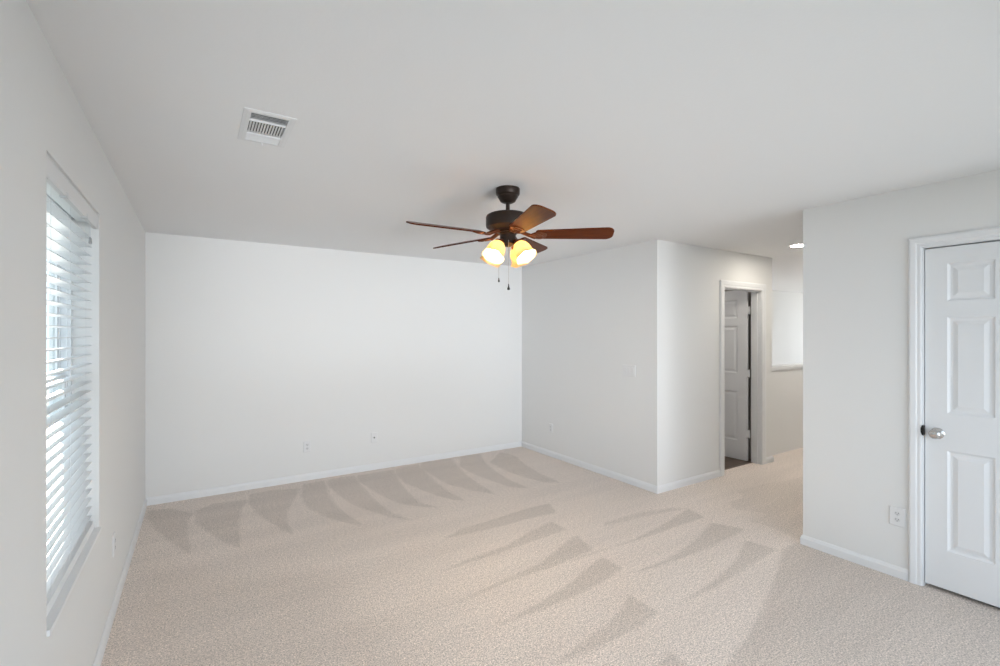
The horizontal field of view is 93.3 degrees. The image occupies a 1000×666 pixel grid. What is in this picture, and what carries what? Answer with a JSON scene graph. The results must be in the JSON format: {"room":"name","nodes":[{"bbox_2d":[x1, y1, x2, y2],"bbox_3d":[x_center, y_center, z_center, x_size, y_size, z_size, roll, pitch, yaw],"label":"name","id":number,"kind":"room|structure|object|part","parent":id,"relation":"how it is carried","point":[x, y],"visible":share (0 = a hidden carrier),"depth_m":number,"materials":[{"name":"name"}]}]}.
{"room":"empty living room","nodes":[
{"label":"empty living room","id":0,"kind":"room"},
{"bbox_2d":[0,0,144,665],"bbox_3d":[-1.701,0.319,1.772,0.170,2.440,5.920,0,0,-33],"label":"wall","id":1,"kind":"structure","parent":0,"point":[41,115],"depth_m":1.47,"materials":[{"name":"white paint"}]},
{"bbox_2d":[47,194,100,636],"bbox_3d":[-1.710,0.185,1.796,0.176,1.498,0.925,0,0,-33],"label":"window","id":2,"kind":"structure","parent":1,"relation":"in","point":[56,610],"depth_m":2.10,"materials":[{"name":"white plastic"}]},
{"bbox_3d":[-1.763,-0.150,1.762,0.020,0.748,0.841,0,0,-33],"label":"sash","id":3,"kind":"part","parent":2,"relation":"part of","materials":[{"name":"white plastic"}]},
{"bbox_3d":[-1.742,0.534,1.775,0.020,0.700,0.841,0,0,-33],"label":"sash","id":4,"kind":"part","parent":2,"relation":"part of","materials":[{"name":"white plastic"}]},
{"bbox_2d":[47,155,97,615],"bbox_3d":[-1.676,0.175,1.818,0.077,1.478,0.919,0,0,-33],"label":"window blind","id":5,"kind":"object","parent":2,"relation":"attached to","point":[69,528],"visible":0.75,"depth_m":1.82,"materials":[{"name":"white plastic"}]},
{"bbox_3d":[-1.526,0.179,1.564,0.056,1.400,0.001,0,0,-33],"label":"ladder cord","id":6,"kind":"part","parent":5,"relation":"part of","materials":[{"name":"white fabric"}]},
{"bbox_3d":[-1.685,0.179,1.812,0.056,1.400,0.001,0,0,-33],"label":"ladder cord","id":7,"kind":"part","parent":5,"relation":"part of","materials":[{"name":"white fabric"}]},
{"bbox_3d":[-1.681,0.897,1.814,0.057,0.036,0.901,0,0,-33],"label":"rail","id":8,"kind":"part","parent":5,"relation":"part of","materials":[{"name":"white plastic"}]},
{"bbox_3d":[-1.844,0.179,2.061,0.056,1.400,0.001,0,0,-33],"label":"ladder cord","id":9,"kind":"part","parent":5,"relation":"part of","materials":[{"name":"white fabric"}]},
{"bbox_3d":[-1.679,0.924,1.815,0.103,0.018,0.923,0,0,-33],"label":"sill","id":10,"kind":"part","parent":2,"relation":"part of","materials":[{"name":"white wood"}]},
{"bbox_2d":[112,531,115,556],"bbox_3d":[-2.125,1.162,2.601,0.009,0.116,0.072,0,0,-33],"label":"wall outlet","id":11,"kind":"object","parent":1,"relation":"attached to","point":[114,533],"visible":1,"depth_m":2.59,"materials":[{"name":"white plastic"}]},
{"bbox_2d":[93,498,146,665],"bbox_3d":[-1.624,1.504,1.822,0.013,0.069,5.680,0,0,-33],"label":"baseboard","id":12,"kind":"structure","parent":1,"relation":"attached to","point":[105,636],"depth_m":2.68,"materials":[{"name":"white wood"}]},
{"bbox_2d":[145,232,802,497],"bbox_3d":[2.198,1.019,7.717,12.810,3.840,0.120,0,0,-33],"label":"wall","id":13,"kind":"structure","parent":0,"point":[254,351],"depth_m":5.00,"materials":[{"name":"white paint"}]},
{"bbox_2d":[303,441,310,452],"bbox_3d":[-2.017,1.186,4.937,0.072,0.116,0.009,0,0,-33],"label":"wall outlet","id":14,"kind":"object","parent":13,"relation":"attached to","point":[306,444],"visible":1,"depth_m":4.93,"materials":[{"name":"white plastic"}]},
{"bbox_2d":[146,441,521,505],"bbox_3d":[-1.429,1.504,5.313,4.110,0.069,0.013,0,0,-33],"label":"baseboard","id":15,"kind":"structure","parent":13,"relation":"attached to","point":[162,499],"depth_m":4.97,"materials":[{"name":"white wood"}]},
{"bbox_2d":[371,432,376,442],"bbox_3d":[-1.416,1.177,5.319,0.070,0.114,0.016,0,0,-33],"label":"cable plate","id":16,"kind":"object","parent":13,"relation":"attached to","point":[373,435],"visible":1,"depth_m":5.32,"materials":[{"name":"white plastic"}]},
{"bbox_2d":[26,0,999,292],"bbox_3d":[3.691,-0.981,5.229,12.980,0.160,5.920,0,0,-33],"label":"ceiling","id":17,"kind":"structure","parent":0,"point":[715,124],"depth_m":1.93,"materials":[{"name":"white paint"}]},
{"bbox_2d":[237,107,296,147],"bbox_3d":[-1.033,-0.972,2.084,0.198,0.168,0.366,0,0,-33],"label":"ceiling vent","id":18,"kind":"object","parent":17,"relation":"in","point":[257,126],"visible":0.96,"depth_m":2.09,"materials":[{"name":"white metal"}]},
{"bbox_2d":[406,185,613,289],"bbox_3d":[0.010,-0.582,2.918,1.208,0.636,1.261,0,0,-33],"label":"ceiling fan","id":19,"kind":"object","parent":17,"relation":"hanging from","point":[506,224],"visible":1,"depth_m":2.87,"materials":[{"name":"brown wood"}]},
{"bbox_3d":[-0.306,-0.613,2.734,0.475,0.048,0.131,0,0,-31],"label":"blade","id":20,"kind":"part","parent":19,"relation":"part of","materials":[{"name":"brown wood"}]},
{"bbox_3d":[-0.266,-0.613,3.211,0.475,0.048,0.131,0,0,40],"label":"blade","id":21,"kind":"part","parent":19,"relation":"part of","materials":[{"name":"brown wood"}]},
{"bbox_3d":[-0.053,-0.493,3.028,0.149,0.152,0.137,0,0,39],"label":"lamp shade","id":22,"kind":"part","parent":19,"relation":"part of","materials":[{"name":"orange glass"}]},
{"bbox_3d":[-0.035,-0.493,2.842,0.137,0.152,0.149,0,0,39],"label":"lamp shade","id":23,"kind":"part","parent":19,"relation":"part of","materials":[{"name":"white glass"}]},
{"bbox_3d":[0.052,-0.429,2.895,0.002,0.290,0.009,0,0,-4],"label":"pull chain","id":24,"kind":"part","parent":19,"relation":"part of","materials":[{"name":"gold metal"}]},
{"bbox_3d":[0.132,-0.493,3.046,0.137,0.152,0.149,0,0,39],"label":"lamp shade","id":25,"kind":"part","parent":19,"relation":"part of","materials":[{"name":"orange glass"}]},
{"bbox_3d":[0.151,-0.493,2.860,0.149,0.152,0.137,0,0,39],"label":"lamp shade","id":26,"kind":"part","parent":19,"relation":"part of","materials":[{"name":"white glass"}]},
{"bbox_3d":[0.164,-0.613,2.548,0.131,0.048,0.475,0,0,-16],"label":"blade","id":27,"kind":"part","parent":19,"relation":"part of","materials":[{"name":"brown wood"}]},
{"bbox_3d":[0.212,-0.613,3.323,0.131,0.048,0.475,0,0,23],"label":"blade","id":28,"kind":"part","parent":19,"relation":"part of","materials":[{"name":"brown wood"}]},
{"bbox_3d":[0.460,-0.613,2.913,0.475,0.048,0.131,0,0,4],"label":"blade","id":29,"kind":"part","parent":19,"relation":"part of","materials":[{"name":"brown wood"}]},
{"bbox_2d":[788,244,802,246],"bbox_3d":[3.063,-0.897,4.838,0.192,0.006,0.192,0,0,-33],"label":"recessed light","id":30,"kind":"object","parent":17,"relation":"in","point":[793,245],"visible":0.74,"depth_m":4.82,"materials":[{"name":"white"}]},
{"bbox_2d":[101,447,999,665],"bbox_3d":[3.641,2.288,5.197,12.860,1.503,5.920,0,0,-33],"label":"floor","id":31,"kind":"structure","parent":0,"point":[518,556],"depth_m":2.93,"materials":[{"name":"beige carpet"}]},
{"bbox_2d":[522,239,664,485],"bbox_3d":[0.922,0.319,5.564,0.120,2.440,2.367,0,0,-33],"label":"wall","id":32,"kind":"structure","parent":0,"point":[586,317],"depth_m":5.17,"materials":[{"name":"white paint"}]},
{"bbox_2d":[549,423,552,432],"bbox_3d":[0.634,1.187,5.894,0.009,0.116,0.072,0,0,-33],"label":"wall outlet","id":33,"kind":"object","parent":32,"relation":"attached to","point":[550,424],"visible":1,"depth_m":5.89,"materials":[{"name":"white plastic"}]},
{"bbox_2d":[522,441,656,493],"bbox_3d":[0.902,1.504,5.473,0.013,0.069,2.260,0,0,-33],"label":"baseboard","id":34,"kind":"structure","parent":32,"relation":"attached to","point":[649,487],"depth_m":5.23,"materials":[{"name":"white wood"}]},
{"bbox_2d":[623,365,635,376],"bbox_3d":[1.317,0.383,4.826,0.011,0.116,0.166,0,0,-33],"label":"light switch","id":35,"kind":"object","parent":32,"relation":"attached to","point":[628,370],"visible":1,"depth_m":4.81,"materials":[{"name":"white plastic"}]},
{"bbox_2d":[665,241,771,483],"bbox_3d":[2.404,0.319,5.180,1.960,2.440,0.120,0,0,-33],"label":"wall","id":36,"kind":"structure","parent":0,"point":[693,274],"depth_m":4.88,"materials":[{"name":"white paint"}]},
{"bbox_2d":[657,470,720,493],"bbox_3d":[1.935,1.504,4.800,1.026,0.069,0.013,0,0,-33],"label":"baseboard","id":37,"kind":"structure","parent":36,"relation":"attached to","point":[707,476],"depth_m":4.77,"materials":[{"name":"white wood"}]},
{"bbox_2d":[720,280,765,475],"bbox_3d":[2.719,0.481,5.371,0.910,2.115,0.138,0,0,-33],"label":"door frame","id":38,"kind":"structure","parent":36,"relation":"attached to","point":[724,284],"depth_m":5.54,"materials":[{"name":"white wood"}]},
{"bbox_2d":[725,291,749,460],"bbox_3d":[2.729,0.504,5.906,0.103,2.042,0.774,0,0,-36],"label":"door","id":39,"kind":"structure","parent":38,"relation":"in","point":[737,310],"depth_m":5.74,"materials":[{"name":"white paint"}]},
{"bbox_2d":[766,456,773,463],"bbox_3d":[3.205,1.504,5.615,0.168,0.069,0.013,0,0,-33],"label":"baseboard","id":40,"kind":"structure","parent":36,"relation":"attached to","point":[770,459],"depth_m":5.61,"materials":[{"name":"white wood"}]},
{"bbox_2d":[725,290,750,458],"bbox_3d":[1.798,1.019,6.126,1.960,3.840,2.127,0,0,-33],"label":"wall","id":41,"kind":"structure","parent":0,"point":[749,293],"depth_m":5.77,"materials":[{"name":"grey paint"}]},
{"bbox_2d":[772,368,802,454],"bbox_3d":[5.886,1.702,7.587,6.500,2.475,0.120,0,0,-33],"label":"wall","id":42,"kind":"structure","parent":0,"point":[787,385],"depth_m":6.14,"materials":[{"name":"white paint"}]},
{"bbox_2d":[772,363,802,370],"bbox_3d":[5.882,0.446,7.593,6.500,0.050,0.175,0,0,-33],"label":"wall cap","id":43,"kind":"object","parent":42,"relation":"on","point":[797,365],"depth_m":6.15,"materials":[{"name":"white wood"}]},
{"bbox_2d":[803,170,999,568],"bbox_3d":[6.431,0.319,4.810,8.580,2.440,2.256,0,0,-33],"label":"wall","id":44,"kind":"structure","parent":0,"point":[855,251],"depth_m":3.13,"materials":[{"name":"white paint"}]},
{"bbox_2d":[800,535,907,580],"bbox_3d":[2.366,1.504,3.190,0.013,0.069,0.622,0,0,-33],"label":"baseboard","id":45,"kind":"structure","parent":44,"relation":"attached to","point":[875,564],"depth_m":3.15,"materials":[{"name":"white wood"}]},
{"bbox_2d":[889,505,905,527],"bbox_3d":[2.505,1.156,2.976,0.009,0.120,0.083,0,0,-33],"label":"wall outlet","id":46,"kind":"object","parent":44,"relation":"attached to","point":[897,515],"visible":1,"depth_m":2.97,"materials":[{"name":"white plastic"}]},
{"bbox_2d":[908,226,999,585],"bbox_3d":[2.814,0.476,2.597,0.138,2.126,0.860,0,0,-33],"label":"door frame","id":47,"kind":"structure","parent":44,"relation":"attached to","point":[915,245],"depth_m":2.88,"materials":[{"name":"white wood"}]},
{"bbox_2d":[921,241,999,607],"bbox_3d":[2.764,0.504,2.573,0.103,2.026,0.726,0,0,-33],"label":"door","id":48,"kind":"structure","parent":44,"relation":"in","point":[961,429],"depth_m":2.73,"materials":[{"name":"white paint"}]},
{"bbox_3d":[2.583,0.589,2.880,0.045,0.068,0.015,0,0,-33],"label":"strike plate","id":49,"kind":"part","parent":48,"relation":"part of","materials":[{"name":"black metal"}]},
{"bbox_3d":[2.592,0.599,2.808,0.068,0.066,0.066,0,0,-33],"label":"knob","id":50,"kind":"part","parent":48,"relation":"part of","materials":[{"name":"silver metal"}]}
]}

